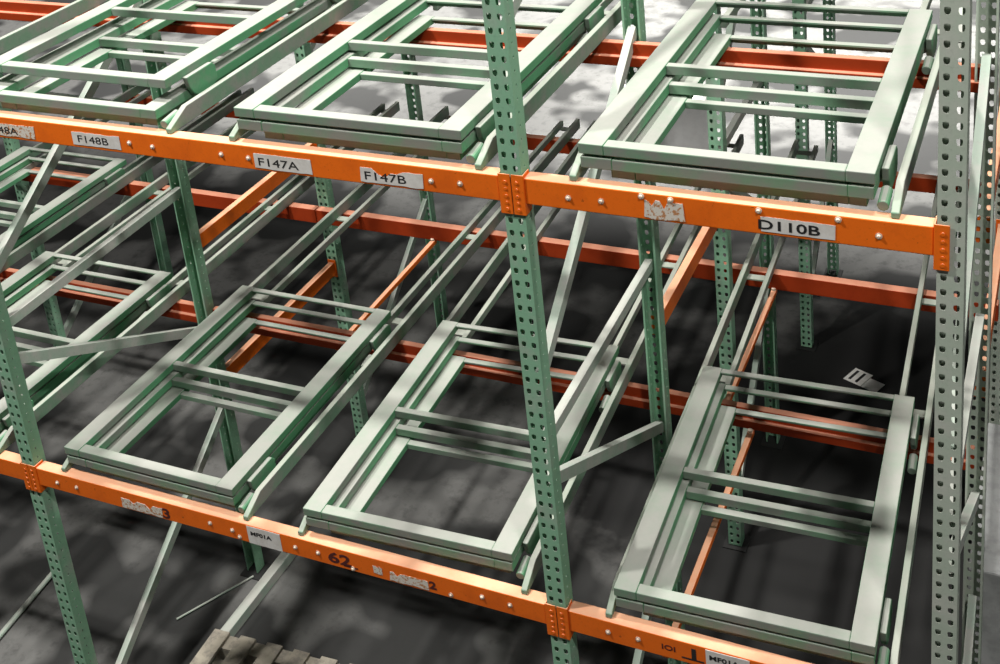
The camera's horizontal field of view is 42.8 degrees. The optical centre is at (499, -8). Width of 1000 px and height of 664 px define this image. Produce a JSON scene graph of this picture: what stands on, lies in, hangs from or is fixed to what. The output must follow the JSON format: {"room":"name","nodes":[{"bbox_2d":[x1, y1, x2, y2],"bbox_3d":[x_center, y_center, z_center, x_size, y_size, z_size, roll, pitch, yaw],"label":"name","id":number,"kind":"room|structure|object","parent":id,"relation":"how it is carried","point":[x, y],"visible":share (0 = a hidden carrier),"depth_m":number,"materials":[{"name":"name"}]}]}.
{"room":"warehouse","nodes":[
{"label":"warehouse","id":0,"kind":"room"},
{"bbox_2d":[0,0,999,663],"bbox_3d":[-1.359,0.984,15.784,40.000,0.100,34.000,3,21,25],"label":"floor","id":1,"kind":"structure","parent":0,"point":[319,609],"depth_m":9.10,"materials":[{"name":"concrete"}]},
{"bbox_2d":[0,572,51,638],"bbox_3d":[-2.907,3.757,7.838,0.032,0.030,0.583,1,20,19],"label":"rod","id":2,"kind":"object","parent":1,"relation":"on","point":[47,579],"visible":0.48,"depth_m":7.81,"materials":[{"name":"paint"}]},
{"bbox_2d":[0,0,175,346],"bbox_3d":[-3.489,0.079,9.848,0.140,5.807,1.435,3,21,25],"label":"frame","id":3,"kind":"object","parent":1,"relation":"on","point":[53,315],"visible":0.23,"depth_m":10.27,"materials":[{"name":"green paint"}]},
{"bbox_2d":[22,167,318,222],"bbox_3d":[-2.446,1.400,8.973,2.743,0.100,0.058,3,21,25],"label":"crossbar","id":4,"kind":"object","parent":3,"relation":"attached to","point":[204,198],"visible":0.49,"depth_m":8.74,"materials":[{"name":"red paint"}]},
{"bbox_2d":[124,94,239,118],"bbox_3d":[-1.904,0.962,10.102,2.743,0.100,0.058,3,21,25],"label":"crossbar","id":5,"kind":"object","parent":3,"relation":"attached to","point":[148,99],"visible":0.02,"depth_m":10.52,"materials":[{"name":"red paint"}]},
{"bbox_3d":[-2.631,-0.376,8.369,2.743,0.100,0.058,3,21,25],"label":"crossbar","id":6,"kind":"object","parent":3,"relation":"attached to","visible":0},
{"bbox_2d":[0,0,108,54],"bbox_3d":[-2.153,0.001,6.832,0.154,0.072,2.736,3,21,25],"label":"rail","id":7,"kind":"object","parent":6,"relation":"on","point":[9,41],"visible":1,"depth_m":6.39,"materials":[{"name":"metal"}]},
{"bbox_2d":[0,0,271,663],"bbox_3d":[-2.080,1.087,6.438,0.140,5.807,1.495,3,21,25],"label":"frame","id":8,"kind":"object","parent":1,"relation":"on","point":[58,554],"visible":0.65,"depth_m":6.49,"materials":[{"name":"green paint"}]},
{"bbox_2d":[0,450,33,490],"bbox_3d":[-3.507,2.274,6.763,2.745,0.155,0.068,3,21,25],"label":"crossbar","id":9,"kind":"object","parent":8,"relation":"attached to","point":[11,464],"visible":0.8,"depth_m":6.21,"materials":[{"name":"orange paint"}]},
{"bbox_2d":[0,280,149,433],"bbox_3d":[-2.650,1.997,7.047,0.841,0.034,1.283,3,21,25],"label":"cart","id":10,"kind":"object","parent":9,"relation":"on","point":[26,296],"visible":0.21,"depth_m":7.49,"materials":[{"name":"green metal"}]},
{"bbox_2d":[0,264,165,441],"bbox_3d":[-2.651,1.960,7.072,1.006,0.081,1.408,3,21,25],"label":"cart","id":11,"kind":"object","parent":10,"relation":"on","point":[50,269],"visible":0.53,"depth_m":7.24,"materials":[{"name":"green metal"}]},
{"bbox_2d":[0,251,171,427],"bbox_3d":[-2.651,1.930,7.088,0.998,0.136,1.460,3,21,25],"label":"cart","id":12,"kind":"object","parent":11,"relation":"on","point":[154,289],"visible":0.7,"depth_m":7.16,"materials":[{"name":"green metal"}]},
{"bbox_2d":[0,86,150,182],"bbox_3d":[-3.744,1.440,8.976,0.154,0.072,4.136,3,21,25],"label":"rail","id":13,"kind":"object","parent":9,"relation":"on","point":[134,90],"visible":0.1,"depth_m":10.37,"materials":[{"name":"metal"}]},
{"bbox_2d":[0,169,107,251],"bbox_3d":[-3.380,1.538,8.630,0.841,0.034,1.283,3,21,25],"label":"cart","id":14,"kind":"object","parent":13,"relation":"on","point":[24,173],"visible":0.44,"depth_m":9.13,"materials":[{"name":"green metal"}]},
{"bbox_2d":[0,156,105,248],"bbox_3d":[-3.382,1.501,8.654,1.006,0.081,1.408,3,21,25],"label":"cart","id":15,"kind":"object","parent":14,"relation":"on","point":[23,162],"visible":0.59,"depth_m":8.73,"materials":[{"name":"green metal"}]},
{"bbox_2d":[0,146,126,242],"bbox_3d":[-3.382,1.470,8.671,0.998,0.136,1.460,3,21,25],"label":"cart","id":16,"kind":"object","parent":15,"relation":"on","point":[113,170],"visible":0.8,"depth_m":8.82,"materials":[{"name":"green metal"}]},
{"bbox_2d":[0,88,253,272],"bbox_3d":[-2.903,1.484,8.590,0.154,0.072,4.136,3,21,25],"label":"rail","id":17,"kind":"object","parent":9,"relation":"on","point":[142,164],"visible":0.77,"depth_m":8.95,"materials":[{"name":"metal"}]},
{"bbox_2d":[51,122,255,266],"bbox_3d":[-2.523,1.504,8.415,0.154,0.072,4.136,3,21,25],"label":"rail","id":18,"kind":"object","parent":9,"relation":"on","point":[154,188],"visible":0.31,"depth_m":8.47,"materials":[{"name":"metal"}]},
{"bbox_2d":[0,101,399,453],"bbox_3d":[-1.683,1.547,8.029,0.154,0.072,4.136,3,21,25],"label":"rail","id":19,"kind":"object","parent":9,"relation":"on","point":[89,368],"visible":0.8,"depth_m":7.69,"materials":[{"name":"metal"}]},
{"bbox_2d":[0,0,117,26],"bbox_3d":[-3.203,0.069,7.229,2.698,0.100,0.060,3,21,25],"label":"crossbar","id":20,"kind":"object","parent":8,"relation":"attached to","point":[17,10],"visible":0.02,"depth_m":6.92,"materials":[{"name":"red paint"}]},
{"bbox_2d":[0,268,201,322],"bbox_3d":[-2.959,1.798,7.955,2.698,0.100,0.060,3,21,25],"label":"crossbar","id":21,"kind":"object","parent":8,"relation":"attached to","point":[182,309],"visible":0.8,"depth_m":7.67,"materials":[{"name":"red paint"}]},
{"bbox_2d":[0,110,513,213],"bbox_3d":[-1.195,0.626,5.015,2.747,0.155,0.068,3,21,25],"label":"crossbar","id":22,"kind":"object","parent":8,"relation":"attached to","point":[452,178],"visible":1,"depth_m":4.84,"materials":[{"name":"orange paint"}]},
{"bbox_2d":[1,1,324,125],"bbox_3d":[-1.492,0.290,5.830,0.841,0.034,1.283,3,21,25],"label":"cart","id":23,"kind":"object","parent":22,"relation":"on","point":[43,86],"visible":0.6,"depth_m":5.83,"materials":[{"name":"green metal"}]},
{"bbox_2d":[0,0,334,127],"bbox_3d":[-1.494,0.253,5.854,1.006,0.081,1.408,3,21,25],"label":"cart","id":24,"kind":"object","parent":23,"relation":"on","point":[106,35],"visible":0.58,"depth_m":5.68,"materials":[{"name":"green metal"}]},
{"bbox_2d":[0,0,341,94],"bbox_3d":[-1.464,0.152,5.929,0.998,0.136,1.460,3,21,25],"label":"cart","id":25,"kind":"object","parent":24,"relation":"on","point":[196,70],"visible":0.96,"depth_m":5.54,"materials":[{"name":"green metal"}]},
{"bbox_2d":[264,15,586,159],"bbox_3d":[-0.261,0.354,5.264,0.841,0.034,1.283,3,21,25],"label":"cart","id":26,"kind":"object","parent":22,"relation":"on","point":[348,78],"visible":0.56,"depth_m":5.23,"materials":[{"name":"green metal"}]},
{"bbox_2d":[237,0,586,163],"bbox_3d":[-0.262,0.317,5.288,1.006,0.081,1.408,3,21,25],"label":"cart","id":27,"kind":"object","parent":26,"relation":"on","point":[350,58],"visible":0.54,"depth_m":5.15,"materials":[{"name":"green metal"}]},
{"bbox_2d":[234,0,603,143],"bbox_3d":[-0.262,0.286,5.304,0.998,0.136,1.460,3,21,25],"label":"cart","id":28,"kind":"object","parent":27,"relation":"on","point":[477,112],"visible":0.76,"depth_m":5.09,"materials":[{"name":"green metal"}]},
{"bbox_2d":[199,143,316,247],"bbox_3d":[-1.471,1.215,7.778,0.060,0.130,1.252,3,21,25],"label":"spacer","id":29,"kind":"object","parent":8,"relation":"attached to","point":[213,228],"visible":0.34,"depth_m":7.59,"materials":[{"name":"orange paint"}]},
{"bbox_2d":[225,259,337,372],"bbox_3d":[-1.383,2.064,8.065,0.060,0.130,1.252,3,21,25],"label":"spacer","id":30,"kind":"object","parent":8,"relation":"attached to","point":[245,353],"visible":0.7,"depth_m":8.09,"materials":[{"name":"orange paint"}]},
{"bbox_2d":[212,306,660,409],"bbox_3d":[-0.422,1.929,6.789,2.700,0.100,0.060,3,21,25],"label":"crossbar","id":31,"kind":"object","parent":8,"relation":"attached to","point":[635,394],"visible":0.34,"depth_m":6.69,"materials":[{"name":"red paint"}]},
{"bbox_2d":[176,576,253,619],"bbox_3d":[-1.728,3.677,7.746,0.506,0.011,0.012,-18,22,-32],"label":"rod","id":32,"kind":"object","parent":1,"relation":"on","point":[247,579],"visible":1,"depth_m":7.74,"materials":[{"name":"paint"}]},
{"bbox_2d":[210,552,295,663],"bbox_3d":[-1.546,3.702,7.534,0.060,0.070,1.350,3,21,25],"label":"rail","id":33,"kind":"object","parent":1,"relation":"on","point":[263,586],"visible":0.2,"depth_m":7.68,"materials":[{"name":"metal"}]},
{"bbox_2d":[190,629,350,663],"bbox_3d":[-1.383,3.931,6.716,1.000,0.130,1.100,2,20,22],"label":"pallet","id":34,"kind":"object","parent":1,"relation":"on","point":[226,649],"visible":1,"depth_m":7.18,"materials":[{"name":"brown wood"}]},
{"bbox_2d":[288,3,448,439],"bbox_3d":[-0.992,0.207,8.706,0.140,5.807,1.425,3,21,25],"label":"frame","id":35,"kind":"object","parent":1,"relation":"on","point":[324,190],"visible":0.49,"depth_m":9.00,"materials":[{"name":"green paint"}]},
{"bbox_2d":[479,134,579,153],"bbox_3d":[0.592,1.092,8.954,2.745,0.100,0.058,3,21,25],"label":"crossbar","id":36,"kind":"object","parent":35,"relation":"attached to","point":[533,141],"visible":0.02,"depth_m":9.05,"materials":[{"name":"red paint"}]},
{"bbox_2d":[482,0,686,663],"bbox_3d":[0.404,1.226,5.264,0.140,5.807,1.435,3,21,25],"label":"frame","id":37,"kind":"object","parent":1,"relation":"on","point":[545,340],"visible":0.62,"depth_m":4.89,"materials":[{"name":"green paint"}]},
{"bbox_2d":[27,460,558,636],"bbox_3d":[-1.011,2.404,5.616,2.747,0.155,0.068,3,21,25],"label":"crossbar","id":38,"kind":"object","parent":37,"relation":"attached to","point":[501,596],"visible":0.99,"depth_m":5.51,"materials":[{"name":"orange paint"}]},
{"bbox_2d":[61,106,450,471],"bbox_3d":[-1.182,1.573,7.798,0.154,0.072,4.136,3,21,25],"label":"rail","id":39,"kind":"object","parent":38,"relation":"on","point":[271,272],"visible":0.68,"depth_m":7.92,"materials":[{"name":"metal"}]},
{"bbox_2d":[298,120,595,535],"bbox_3d":[-0.032,1.633,7.269,0.154,0.072,4.136,2,20,23],"label":"rail","id":40,"kind":"object","parent":38,"relation":"on","point":[493,264],"visible":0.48,"depth_m":7.24,"materials":[{"name":"metal"}]},
{"bbox_2d":[134,12,623,65],"bbox_3d":[-0.667,0.201,6.062,2.700,0.100,0.060,3,21,25],"label":"crossbar","id":41,"kind":"object","parent":37,"relation":"attached to","point":[608,52],"visible":0.18,"depth_m":5.86,"materials":[{"name":"red paint"}]},
{"bbox_2d":[651,226,717,334],"bbox_3d":[0.973,1.388,6.520,0.060,0.130,1.112,3,21,25],"label":"spacer","id":42,"kind":"object","parent":37,"relation":"attached to","point":[671,297],"visible":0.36,"depth_m":6.42,"materials":[{"name":"orange paint"}]},
{"bbox_2d":[510,169,949,270],"bbox_3d":[0.707,0.725,4.141,1.436,0.155,0.068,3,21,25],"label":"crossbar","id":43,"kind":"object","parent":37,"relation":"attached to","point":[832,224],"visible":1,"depth_m":4.08,"materials":[{"name":"orange paint"}]},
{"bbox_2d":[669,389,974,469],"bbox_3d":[1.459,2.027,5.924,1.434,0.100,0.060,3,21,25],"label":"crossbar","id":44,"kind":"object","parent":37,"relation":"attached to","point":[678,400],"visible":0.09,"depth_m":5.92,"materials":[{"name":"red paint"}]},
{"bbox_2d":[725,288,776,400],"bbox_3d":[1.299,1.863,6.648,0.028,0.042,1.200,3,21,25],"label":"bar","id":45,"kind":"object","parent":44,"relation":"attached to","point":[729,396],"visible":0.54,"depth_m":6.73,"materials":[{"name":"orange paint"}]},
{"bbox_2d":[705,0,785,552],"bbox_3d":[1.359,0.453,7.256,0.140,5.807,1.115,3,21,25],"label":"frame","id":46,"kind":"object","parent":1,"relation":"on","point":[736,540],"visible":0.47,"depth_m":7.63,"materials":[{"name":"green paint"}]},
{"bbox_2d":[315,206,726,280],"bbox_3d":[0.050,1.530,7.826,2.745,0.100,0.058,3,21,25],"label":"crossbar","id":47,"kind":"object","parent":46,"relation":"attached to","point":[549,247],"visible":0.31,"depth_m":7.83,"materials":[{"name":"red paint"}]},
{"bbox_2d":[335,239,436,349],"bbox_3d":[-0.657,1.761,7.547,0.028,0.042,1.200,3,21,25],"label":"bar","id":48,"kind":"object","parent":47,"relation":"attached to","point":[430,245],"visible":0.83,"depth_m":7.63,"materials":[{"name":"orange paint"}]},
{"bbox_2d":[243,118,579,520],"bbox_3d":[-0.341,1.617,7.412,0.154,0.072,4.136,3,21,25],"label":"rail","id":49,"kind":"object","parent":47,"relation":"on","point":[328,415],"visible":0.88,"depth_m":7.03,"materials":[{"name":"metal"}]},
{"bbox_2d":[90,317,372,507],"bbox_3d":[-1.308,2.067,6.431,0.841,0.034,1.283,3,21,25],"label":"cart","id":50,"kind":"object","parent":49,"relation":"on","point":[152,415],"visible":0.59,"depth_m":6.46,"materials":[{"name":"green metal"}]},
{"bbox_2d":[67,299,371,512],"bbox_3d":[-1.310,2.030,6.455,1.006,0.081,1.408,3,21,25],"label":"cart","id":51,"kind":"object","parent":50,"relation":"on","point":[174,378],"visible":0.64,"depth_m":6.36,"materials":[{"name":"green metal"}]},
{"bbox_2d":[64,285,390,496],"bbox_3d":[-1.310,1.999,6.472,0.998,0.136,1.460,3,21,25],"label":"cart","id":52,"kind":"object","parent":51,"relation":"on","point":[255,465],"visible":0.9,"depth_m":6.32,"materials":[{"name":"green metal"}]},
{"bbox_2d":[521,134,743,594],"bbox_3d":[0.808,1.677,6.882,0.154,0.072,4.136,2,20,23],"label":"rail","id":53,"kind":"object","parent":47,"relation":"on","point":[535,562],"visible":0.56,"depth_m":6.28,"materials":[{"name":"metal"}]},
{"bbox_2d":[331,355,574,572],"bbox_3d":[-0.105,2.123,5.897,0.841,0.034,1.283,2,20,23],"label":"cart","id":54,"kind":"object","parent":53,"relation":"on","point":[371,485],"visible":0.56,"depth_m":5.90,"materials":[{"name":"green metal"}]},
{"bbox_2d":[306,336,615,578],"bbox_3d":[-0.108,2.086,5.922,1.006,0.081,1.408,2,20,23],"label":"cart","id":55,"kind":"object","parent":54,"relation":"on","point":[396,426],"visible":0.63,"depth_m":5.82,"materials":[{"name":"green metal"}]},
{"bbox_2d":[303,320,621,561],"bbox_3d":[-0.108,2.055,5.938,0.998,0.136,1.460,2,20,23],"label":"cart","id":56,"kind":"object","parent":55,"relation":"on","point":[511,537],"visible":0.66,"depth_m":5.79,"materials":[{"name":"green metal"}]},
{"bbox_2d":[732,263,998,321],"bbox_3d":[1.952,1.628,6.952,1.434,0.100,0.058,3,21,25],"label":"crossbar","id":57,"kind":"object","parent":46,"relation":"attached to","point":[784,280],"visible":0.56,"depth_m":6.96,"materials":[{"name":"red paint"}]},
{"bbox_2d":[890,170,958,663],"bbox_3d":[2.096,1.744,6.290,0.154,0.072,4.136,2,20,23],"label":"rail","id":58,"kind":"object","parent":57,"relation":"on","point":[927,415],"visible":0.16,"depth_m":5.54,"materials":[{"name":"metal"}]},
{"bbox_2d":[643,405,886,663],"bbox_3d":[1.179,2.190,5.305,0.841,0.034,1.283,2,20,23],"label":"cart","id":59,"kind":"object","parent":58,"relation":"on","point":[667,578],"visible":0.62,"depth_m":5.32,"materials":[{"name":"green metal"}]},
{"bbox_2d":[616,383,917,663],"bbox_3d":[1.176,2.153,5.330,1.006,0.081,1.408,2,20,23],"label":"cart","id":60,"kind":"object","parent":59,"relation":"on","point":[685,490],"visible":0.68,"depth_m":5.21,"materials":[{"name":"green metal"}]},
{"bbox_2d":[614,365,919,654],"bbox_3d":[1.175,2.122,5.346,0.998,0.136,1.460,2,20,23],"label":"cart","id":61,"kind":"object","parent":60,"relation":"on","point":[863,637],"visible":1,"depth_m":5.17,"materials":[{"name":"green metal"}]},
{"bbox_3d":[-0.135,-0.246,7.222,2.745,0.100,0.058,3,21,25],"label":"crossbar","id":62,"kind":"object","parent":46,"relation":"attached to","visible":0},
{"bbox_2d":[0,0,149,78],"bbox_3d":[-1.652,0.027,6.602,0.154,0.072,2.736,3,21,25],"label":"rail","id":63,"kind":"object","parent":62,"relation":"on","point":[149,0],"visible":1,"depth_m":6.01,"materials":[{"name":"metal"}]},
{"bbox_2d":[166,0,368,133],"bbox_3d":[-0.811,0.071,6.215,0.154,0.072,2.736,3,21,25],"label":"rail","id":64,"kind":"object","parent":62,"relation":"on","point":[227,85],"visible":0.96,"depth_m":5.54,"materials":[{"name":"metal"}]},
{"bbox_2d":[229,6,442,140],"bbox_3d":[-0.420,0.091,6.035,0.154,0.072,2.736,3,21,25],"label":"rail","id":65,"kind":"object","parent":62,"relation":"on","point":[236,133],"visible":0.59,"depth_m":4.93,"materials":[{"name":"metal"}]},
{"bbox_2d":[475,0,632,169],"bbox_3d":[0.420,0.135,5.649,0.154,0.072,2.736,3,21,25],"label":"rail","id":66,"kind":"object","parent":62,"relation":"on","point":[540,94],"visible":0.64,"depth_m":5.12,"materials":[{"name":"metal"}]},
{"bbox_3d":[1.766,-0.147,6.347,1.434,0.100,0.058,3,21,25],"label":"crossbar","id":67,"kind":"object","parent":46,"relation":"attached to","visible":0},
{"bbox_2d":[569,0,745,180],"bbox_3d":[0.860,0.158,5.447,0.154,0.072,2.736,3,21,25],"label":"rail","id":68,"kind":"object","parent":67,"relation":"on","point":[577,170],"visible":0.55,"depth_m":4.36,"materials":[{"name":"metal"}]},
{"bbox_2d":[891,0,939,218],"bbox_3d":[1.700,0.201,5.061,0.154,0.072,2.736,3,21,25],"label":"rail","id":69,"kind":"object","parent":67,"relation":"on","point":[907,167],"visible":0.51,"depth_m":4.25,"materials":[{"name":"metal"}]},
{"bbox_2d":[611,33,894,205],"bbox_3d":[1.019,0.420,4.675,0.841,0.034,1.283,3,21,25],"label":"cart","id":70,"kind":"object","parent":69,"relation":"on","point":[659,125],"visible":0.56,"depth_m":4.64,"materials":[{"name":"green metal"}]},
{"bbox_2d":[580,14,933,210],"bbox_3d":[1.017,0.383,4.700,1.006,0.081,1.408,3,21,25],"label":"cart","id":71,"kind":"object","parent":69,"relation":"on","point":[670,84],"visible":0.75,"depth_m":4.54,"materials":[{"name":"green metal"}]},
{"bbox_2d":[578,0,937,187],"bbox_3d":[1.017,0.352,4.716,0.998,0.136,1.460,3,21,25],"label":"cart","id":72,"kind":"object","parent":71,"relation":"on","point":[867,158],"visible":0.93,"depth_m":4.53,"materials":[{"name":"green metal"}]},
{"bbox_2d":[792,0,842,351],"bbox_3d":[2.237,-0.257,9.085,0.140,5.807,1.175,3,21,25],"label":"frame","id":73,"kind":"object","parent":1,"relation":"on","point":[806,300],"visible":0.47,"depth_m":9.49,"materials":[{"name":"green paint"}]},
{"bbox_2d":[843,368,884,391],"bbox_3d":[2.612,2.773,9.110,0.160,0.005,0.260,-21,24,-38],"label":"paper tag","id":74,"kind":"object","parent":1,"relation":"on","point":[858,377],"visible":0.96,"depth_m":9.11,"materials":[{"name":"white paper"}]},
{"bbox_2d":[931,0,999,663],"bbox_3d":[1.699,1.304,4.638,0.140,5.807,1.375,3,21,25],"label":"frame","id":75,"kind":"object","parent":1,"relation":"on","point":[954,401],"visible":0.99,"depth_m":4.24,"materials":[{"name":"grey paint"}]},
{"bbox_2d":[556,599,811,663],"bbox_3d":[0.891,2.502,4.742,1.436,0.155,0.068,3,21,25],"label":"crossbar","id":76,"kind":"object","parent":75,"relation":"attached to","point":[679,644],"visible":1,"depth_m":4.85,"materials":[{"name":"orange paint"}]},
{"bbox_2d":[662,428,754,657],"bbox_3d":[0.914,2.303,5.464,0.028,0.042,1.380,3,21,25],"label":"bar","id":77,"kind":"object","parent":76,"relation":"attached to","point":[701,560],"visible":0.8,"depth_m":5.43,"materials":[{"name":"orange paint"}]},
{"bbox_2d":[606,139,817,617],"bbox_3d":[1.256,1.700,6.677,0.154,0.072,4.136,2,20,23],"label":"rail","id":78,"kind":"object","parent":76,"relation":"on","point":[744,275],"visible":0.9,"depth_m":6.66,"materials":[{"name":"metal"}]},
{"bbox_2d":[630,41,980,92],"bbox_3d":[1.215,0.299,5.198,1.434,0.100,0.060,3,21,25],"label":"crossbar","id":79,"kind":"object","parent":75,"relation":"attached to","point":[807,62],"visible":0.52,"depth_m":5.17,"materials":[{"name":"red paint"}]},
{"bbox_2d":[974,219,999,397],"bbox_3d":[2.299,1.440,5.960,0.060,0.130,1.327,3,21,25],"label":"spacer","id":80,"kind":"object","parent":75,"relation":"attached to","point":[996,255],"visible":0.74,"depth_m":6.01,"materials":[{"name":"orange paint"}]},
{"bbox_2d":[975,105,999,243],"bbox_3d":[2.228,0.752,5.727,0.060,0.130,1.327,3,21,25],"label":"spacer","id":81,"kind":"object","parent":75,"relation":"attached to","point":[997,172],"visible":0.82,"depth_m":5.56,"materials":[{"name":"orange paint"}]},
{"bbox_2d":[989,49,999,424],"bbox_3d":[2.793,0.419,6.919,0.140,5.807,1.375,3,21,25],"label":"frame","id":82,"kind":"object","parent":1,"relation":"on","point":[994,391],"visible":0.3,"depth_m":6.83,"materials":[{"name":"grey paint"}]},
{"bbox_2d":[878,172,981,197],"bbox_3d":[2.494,1.190,8.080,1.434,0.100,0.058,3,21,25],"label":"crossbar","id":83,"kind":"object","parent":82,"relation":"attached to","point":[925,183],"visible":0.08,"depth_m":7.98,"materials":[{"name":"red paint"}]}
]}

